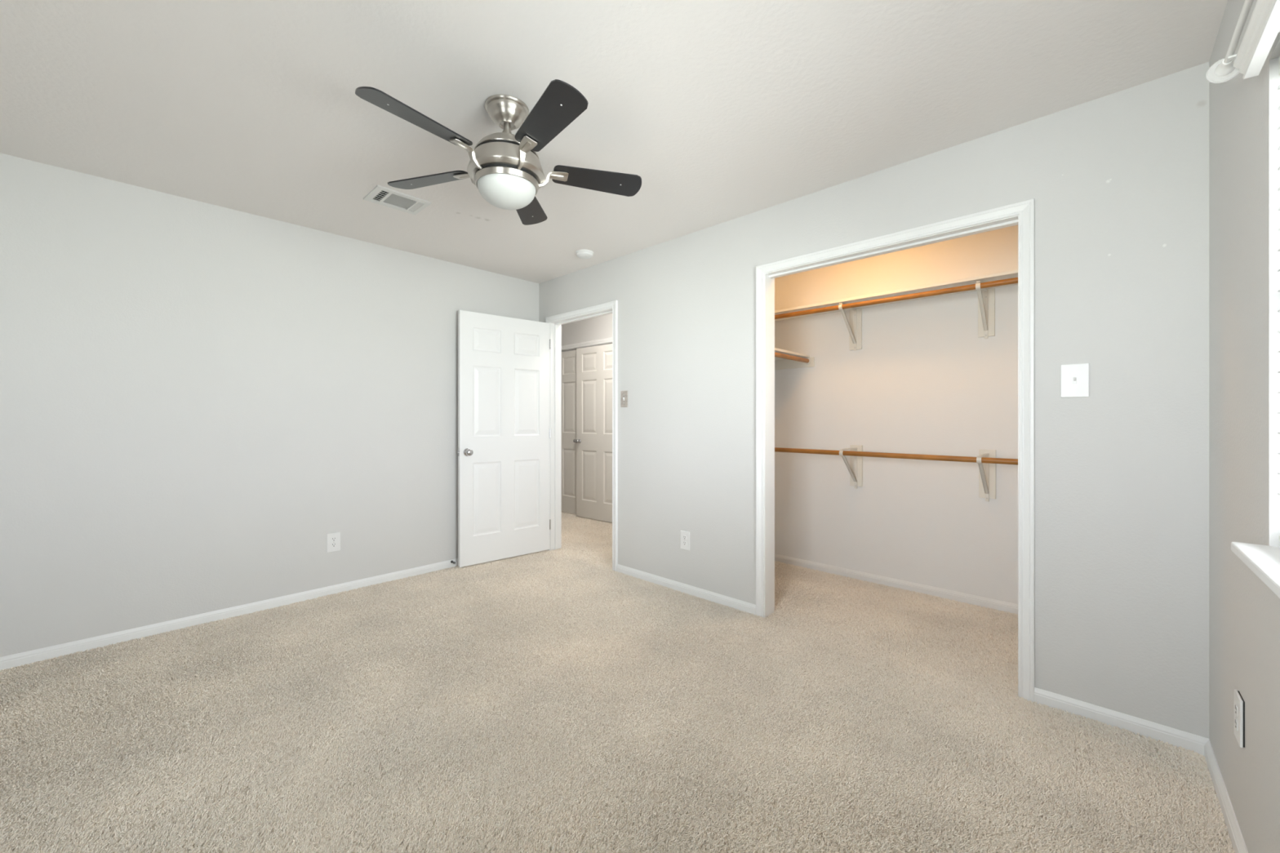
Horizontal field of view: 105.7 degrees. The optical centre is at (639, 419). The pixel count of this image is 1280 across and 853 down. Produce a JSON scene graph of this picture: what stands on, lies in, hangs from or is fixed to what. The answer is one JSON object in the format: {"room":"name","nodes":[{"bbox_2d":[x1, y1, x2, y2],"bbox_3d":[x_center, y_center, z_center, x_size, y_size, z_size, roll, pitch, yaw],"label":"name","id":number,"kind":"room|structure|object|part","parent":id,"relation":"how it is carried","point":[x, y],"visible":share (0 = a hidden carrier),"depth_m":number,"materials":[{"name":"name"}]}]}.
{"room":"empty bedroom","nodes":[
{"label":"empty bedroom","id":0,"kind":"room"},
{"bbox_2d":[0,152,538,657],"bbox_3d":[-2.106,-0.038,3.336,0.115,2.440,3.283,0,0,43],"label":"wall","id":1,"kind":"structure","parent":0,"point":[195,395],"depth_m":2.79,"materials":[{"name":"paint"}]},
{"bbox_2d":[0,558,457,670],"bbox_3d":[-2.008,1.152,3.346,0.012,0.060,3.133,0,0,43],"label":"baseboard","id":2,"kind":"structure","parent":1,"relation":"attached to","point":[6,662],"depth_m":2.78,"materials":[{"name":"white wood"}]},
{"bbox_2d":[326,532,340,552],"bbox_3d":[-2.073,0.830,3.282,0.008,0.126,0.080,0,0,43],"label":"power outlet","id":3,"kind":"object","parent":1,"relation":"attached to","point":[333,540],"visible":1,"depth_m":3.28,"materials":[{"name":"white plastic"}]},
{"bbox_2d":[330,542,336,547],"bbox_3d":[-2.071,0.849,3.280,0.004,0.027,0.034,0,0,43],"label":"socket","id":4,"kind":"object","parent":3,"relation":"attached to","point":[332,544],"depth_m":3.28,"materials":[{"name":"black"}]},
{"bbox_2d":[330,537,336,541],"bbox_3d":[-2.071,0.810,3.280,0.004,0.027,0.034,0,0,43],"label":"socket","id":5,"kind":"object","parent":3,"relation":"attached to","point":[332,539],"depth_m":3.28,"materials":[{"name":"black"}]},
{"bbox_2d":[457,310,551,567],"bbox_3d":[-1.121,0.151,4.096,0.827,2.032,0.137,0,0,-41],"label":"door","id":6,"kind":"structure","parent":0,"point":[504,432],"depth_m":4.06,"materials":[{"name":"white wood"}]},
{"bbox_3d":[-1.357,0.260,3.842,0.062,0.062,0.063,0,0,-41],"label":"knob","id":7,"kind":"part","parent":6,"relation":"part of","materials":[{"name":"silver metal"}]},
{"bbox_2d":[561,313,612,346],"bbox_3d":[-0.526,-0.038,5.767,4.500,2.440,0.115,0,0,43],"label":"wall","id":8,"kind":"structure","parent":0,"point":[600,327],"depth_m":5.78,"materials":[{"name":"paint"}]},
{"bbox_2d":[561,350,576,514],"bbox_3d":[-1.026,0.154,6.187,0.797,2.026,0.085,0,0,43],"label":"door","id":9,"kind":"structure","parent":8,"relation":"in","point":[568,357],"depth_m":6.07,"materials":[{"name":"white wood"}]},
{"bbox_2d":[561,337,612,351],"bbox_3d":[-0.713,0.128,5.933,1.719,2.108,0.132,0,0,43],"label":"trim","id":10,"kind":"structure","parent":8,"relation":"attached to","point":[608,340],"depth_m":5.78,"materials":[{"name":"white wood"}]},
{"bbox_2d":[575,343,612,522],"bbox_3d":[-0.468,0.154,5.606,0.797,2.026,0.085,0,0,40],"label":"door","id":11,"kind":"structure","parent":8,"relation":"in","point":[593,442],"depth_m":5.67,"materials":[{"name":"white wood"}]},
{"bbox_2d":[0,0,1227,283],"bbox_3d":[-0.955,-1.318,3.545,7.165,0.120,5.170,0,0,43],"label":"ceiling","id":12,"kind":"structure","parent":0,"point":[722,110],"depth_m":1.85,"materials":[{"name":"paint"}]},
{"bbox_2d":[363,184,431,214],"bbox_3d":[-1.390,-1.254,2.782,0.230,0.008,0.288,0,0,43],"label":"ceiling vent","id":13,"kind":"object","parent":12,"relation":"in","point":[380,195],"visible":1,"depth_m":2.77,"materials":[{"name":"white metal"}]},
{"bbox_2d":[355,79,641,225],"bbox_3d":[-0.541,-1.060,1.930,1.085,0.396,1.079,0,0,43],"label":"ceiling fan","id":14,"kind":"object","parent":12,"relation":"hanging from","point":[505,168],"visible":1,"depth_m":1.86,"materials":[{"name":"silver metal"}]},
{"bbox_3d":[-0.758,-1.025,1.655,0.129,0.037,0.384,0,0,36],"label":"blade","id":15,"kind":"part","parent":14,"relation":"part of","materials":[{"name":"black wood"}]},
{"bbox_3d":[-0.897,-1.025,2.076,0.384,0.037,0.129,0,0,18],"label":"blade","id":16,"kind":"part","parent":14,"relation":"part of","materials":[{"name":"black wood"}]},
{"bbox_3d":[-0.538,-0.902,1.961,0.229,0.080,0.229,0,0,43],"label":"lamp shade","id":17,"kind":"part","parent":14,"relation":"part of","materials":[{"name":"white glass"}]},
{"bbox_3d":[-0.540,-1.025,2.338,0.129,0.037,0.384,0,0,0],"label":"blade","id":18,"kind":"part","parent":14,"relation":"part of","materials":[{"name":"black wood"}]},
{"bbox_3d":[-0.315,-1.025,1.658,0.129,0.037,0.384,0,0,-36],"label":"blade","id":19,"kind":"part","parent":14,"relation":"part of","materials":[{"name":"black wood"}]},
{"bbox_3d":[-0.180,-1.025,2.080,0.384,0.037,0.129,0,0,-18],"label":"blade","id":20,"kind":"part","parent":14,"relation":"part of","materials":[{"name":"black wood"}]},
{"bbox_2d":[575,248,593,258],"bbox_3d":[-0.417,-1.239,3.651,0.132,0.038,0.132,0,0,43],"label":"smoke detector","id":21,"kind":"object","parent":12,"relation":"attached to","point":[582,254],"visible":1,"depth_m":3.61,"materials":[{"name":"white plastic"}]},
{"bbox_2d":[0,511,1233,852],"bbox_3d":[-0.955,1.236,3.545,7.165,0.092,5.170,0,0,43],"label":"floor","id":22,"kind":"structure","parent":0,"point":[752,812],"depth_m":1.62,"materials":[{"name":"beige carpet"}]},
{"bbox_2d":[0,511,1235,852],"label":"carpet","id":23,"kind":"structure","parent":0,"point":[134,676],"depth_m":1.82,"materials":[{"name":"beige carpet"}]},
{"bbox_2d":[538,62,1208,738],"bbox_3d":[-0.456,-0.038,4.112,6.879,2.440,0.115,0,0,43],"label":"wall","id":24,"kind":"structure","parent":0,"point":[1117,182],"depth_m":1.96,"materials":[{"name":"paint"}]},
{"bbox_2d":[545,300,617,571],"bbox_3d":[-0.470,0.129,4.126,0.925,2.106,0.148,0,0,43],"label":"trim","id":25,"kind":"structure","parent":24,"relation":"attached to","point":[555,322],"depth_m":4.37,"materials":[{"name":"white wood"}]},
{"bbox_3d":[-0.425,0.129,4.174,0.925,2.106,0.016,0,0,43],"label":"casing","id":26,"kind":"part","parent":25,"relation":"part of","materials":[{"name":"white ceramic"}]},
{"bbox_2d":[621,391,627,407],"bbox_3d":[-0.124,-0.157,3.707,0.072,0.126,0.018,0,0,43],"label":"light switch","id":27,"kind":"object","parent":24,"relation":"attached to","point":[624,393],"visible":1,"depth_m":3.70,"materials":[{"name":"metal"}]},
{"bbox_2d":[680,530,689,551],"bbox_3d":[0.307,0.824,3.304,0.080,0.126,0.008,0,0,43],"label":"power outlet","id":28,"kind":"object","parent":24,"relation":"attached to","point":[685,535],"visible":1,"depth_m":3.30,"materials":[{"name":"white plastic"}]},
{"bbox_2d":[616,564,755,614],"bbox_3d":[0.263,1.152,3.343,1.211,0.060,0.012,0,0,43],"label":"baseboard","id":29,"kind":"structure","parent":24,"relation":"attached to","point":[740,605],"depth_m":3.26,"materials":[{"name":"white wood"}]},
{"bbox_2d":[755,198,1034,702],"bbox_3d":[1.220,0.130,2.523,1.305,2.104,0.148,0,0,43],"label":"trim","id":30,"kind":"structure","parent":24,"relation":"attached to","point":[1021,214],"depth_m":2.26,"materials":[{"name":"white wood"}]},
{"bbox_2d":[1060,363,1089,397],"bbox_3d":[1.739,-0.156,1.940,0.086,0.134,0.018,0,0,43],"label":"light switch","id":31,"kind":"object","parent":24,"relation":"attached to","point":[1074,378],"visible":1,"depth_m":1.94,"materials":[{"name":"white plastic"}]},
{"bbox_2d":[1034,687,1209,755],"bbox_3d":[1.823,1.152,1.864,0.478,0.060,0.012,0,0,43],"label":"baseboard","id":32,"kind":"structure","parent":24,"relation":"attached to","point":[1179,738],"depth_m":1.84,"materials":[{"name":"white wood"}]},
{"bbox_2d":[774,225,1017,604],"bbox_3d":[1.988,-0.038,3.310,2.530,2.440,0.115,0,0,43],"label":"wall","id":33,"kind":"structure","parent":0,"point":[922,380],"depth_m":3.36,"materials":[{"name":"white paint"}]},
{"bbox_2d":[838,302,862,350],"bbox_3d":[1.497,-0.664,3.484,0.086,0.306,0.306,0,0,43],"label":"bracket","id":34,"kind":"object","parent":33,"relation":"attached to","point":[854,326],"visible":0.97,"depth_m":3.57,"materials":[{"name":"white metal"}]},
{"bbox_2d":[839,444,862,488],"bbox_3d":[1.500,0.349,3.480,0.086,0.319,0.306,0,0,43],"label":"bracket","id":35,"kind":"object","parent":33,"relation":"attached to","point":[855,468],"visible":0.89,"depth_m":3.57,"materials":[{"name":"white metal"}]},
{"bbox_3d":[1.496,0.358,3.476,0.019,0.301,0.285,0,0,43],"label":"arm","id":36,"kind":"part","parent":35,"relation":"part of","materials":[{"name":"white paint"}]},
{"bbox_2d":[774,554,1017,614],"bbox_3d":[1.837,1.152,3.365,2.005,0.060,0.012,0,0,43],"label":"baseboard","id":37,"kind":"structure","parent":33,"relation":"attached to","point":[1002,606],"depth_m":3.36,"materials":[{"name":"white wood"}]},
{"bbox_2d":[774,269,1017,321],"bbox_3d":[1.737,-0.827,3.260,2.003,0.018,0.301,0,0,43],"label":"closet shelf","id":38,"kind":"object","parent":33,"relation":"attached to","point":[1013,273],"visible":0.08,"depth_m":3.17,"materials":[{"name":"white paint"}]},
{"bbox_2d":[774,277,1017,319],"bbox_3d":[1.644,-0.784,3.161,2.003,0.068,0.057,0,0,43],"label":"rail","id":39,"kind":"object","parent":38,"relation":"attached to","point":[1015,280],"visible":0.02,"depth_m":3.10,"materials":[{"name":"brown wood"}]},
{"bbox_2d":[975,280,995,338],"bbox_3d":[2.074,-0.662,2.937,0.086,0.311,0.306,0,0,43],"label":"bracket","id":40,"kind":"object","parent":33,"relation":"attached to","point":[986,297],"visible":0.99,"depth_m":3.02,"materials":[{"name":"white metal"}]},
{"bbox_3d":[2.069,-0.657,2.932,0.019,0.301,0.285,0,0,43],"label":"arm","id":41,"kind":"part","parent":40,"relation":"part of","materials":[{"name":"white paint"}]},
{"bbox_2d":[976,448,995,501],"bbox_3d":[2.077,0.350,2.933,0.086,0.323,0.306,0,0,43],"label":"bracket","id":42,"kind":"object","parent":33,"relation":"attached to","point":[987,472],"visible":0.91,"depth_m":3.02,"materials":[{"name":"white metal"}]},
{"bbox_3d":[2.073,0.361,2.929,0.019,0.301,0.285,0,0,43],"label":"arm","id":43,"kind":"part","parent":42,"relation":"part of","materials":[{"name":"white paint"}]},
{"bbox_2d":[1208,0,1279,852],"bbox_3d":[0.965,-0.038,0.503,0.150,2.440,3.398,0,0,43],"label":"wall","id":44,"kind":"structure","parent":0,"point":[1244,114],"depth_m":1.27,"materials":[{"name":"paint"}]},
{"bbox_2d":[1204,740,1248,852],"bbox_3d":[0.914,1.152,0.567,0.012,0.060,3.120,0,0,43],"label":"baseboard","id":45,"kind":"structure","parent":44,"relation":"attached to","point":[1231,822],"depth_m":1.44,"materials":[{"name":"white wood"}]},
{"bbox_2d":[1234,688,1244,747],"bbox_3d":[1.625,0.810,1.316,0.011,0.126,0.080,0,0,43],"label":"power outlet","id":46,"kind":"object","parent":44,"relation":"attached to","point":[1239,704],"visible":1,"depth_m":1.29,"materials":[{"name":"white plastic"}]},
{"bbox_2d":[1234,717,1238,731],"bbox_3d":[1.623,0.829,1.318,0.004,0.027,0.034,0,0,43],"label":"socket","id":47,"kind":"object","parent":46,"relation":"attached to","point":[1236,719],"depth_m":1.31,"materials":[{"name":"white plastic"}]},
{"bbox_2d":[1234,703,1238,716],"bbox_3d":[1.623,0.790,1.318,0.004,0.027,0.034,0,0,43],"label":"socket","id":48,"kind":"object","parent":46,"relation":"attached to","point":[1236,705],"depth_m":1.31,"materials":[{"name":"white plastic"}]},
{"bbox_2d":[1205,0,1279,598],"bbox_3d":[0.908,-0.294,0.506,0.234,1.205,1.763,0,0,43],"label":"window","id":49,"kind":"structure","parent":44,"relation":"in","point":[1264,561],"depth_m":1.05,"materials":[{"name":"white plastic"}]},
{"bbox_3d":[0.855,-0.866,0.557,0.085,0.060,1.763,0,0,43],"label":"curtain rail","id":50,"kind":"part","parent":49,"relation":"part of","materials":[{"name":"white metal"}]},
{"bbox_2d":[1233,0,1279,541],"bbox_3d":[0.885,-0.276,0.523,0.116,1.100,1.577,0,0,43],"label":"window blind","id":51,"kind":"object","parent":49,"relation":"attached to","point":[1263,28],"visible":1,"depth_m":1.01,"materials":[{"name":"white"}]},
{"bbox_3d":[0.734,-0.038,3.742,0.115,2.440,0.984,0,0,43],"label":"wall","id":52,"kind":"structure","parent":0,"visible":0},
{"bbox_2d":[774,347,814,369],"bbox_3d":[0.906,-0.461,3.578,0.359,0.094,0.982,0,0,43],"label":"closet shelf","id":53,"kind":"object","parent":52,"relation":"attached to","point":[780,363],"visible":0.39,"depth_m":3.88,"materials":[{"name":"white paint"}]},
{"bbox_2d":[774,351,811,364],"bbox_3d":[0.996,-0.462,3.480,0.057,0.058,0.962,0,0,43],"label":"rail","id":54,"kind":"object","parent":53,"relation":"attached to","point":[807,361],"visible":0.58,"depth_m":3.62,"materials":[{"name":"brown wood"}]},
{"bbox_2d":[804,357,811,364],"bbox_3d":[1.321,-0.462,3.823,0.057,0.057,0.016,0,0,43],"label":"socket","id":55,"kind":"object","parent":54,"relation":"attached to","point":[809,359],"depth_m":3.81,"materials":[{"name":"white paint"}]},
{"bbox_2d":[774,447,1017,465],"bbox_3d":[1.644,0.235,3.161,2.003,0.065,0.057,0,0,43],"label":"rail","id":56,"kind":"object","parent":52,"relation":"attached to","point":[899,455],"visible":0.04,"depth_m":3.10,"materials":[{"name":"brown wood"}]}
]}

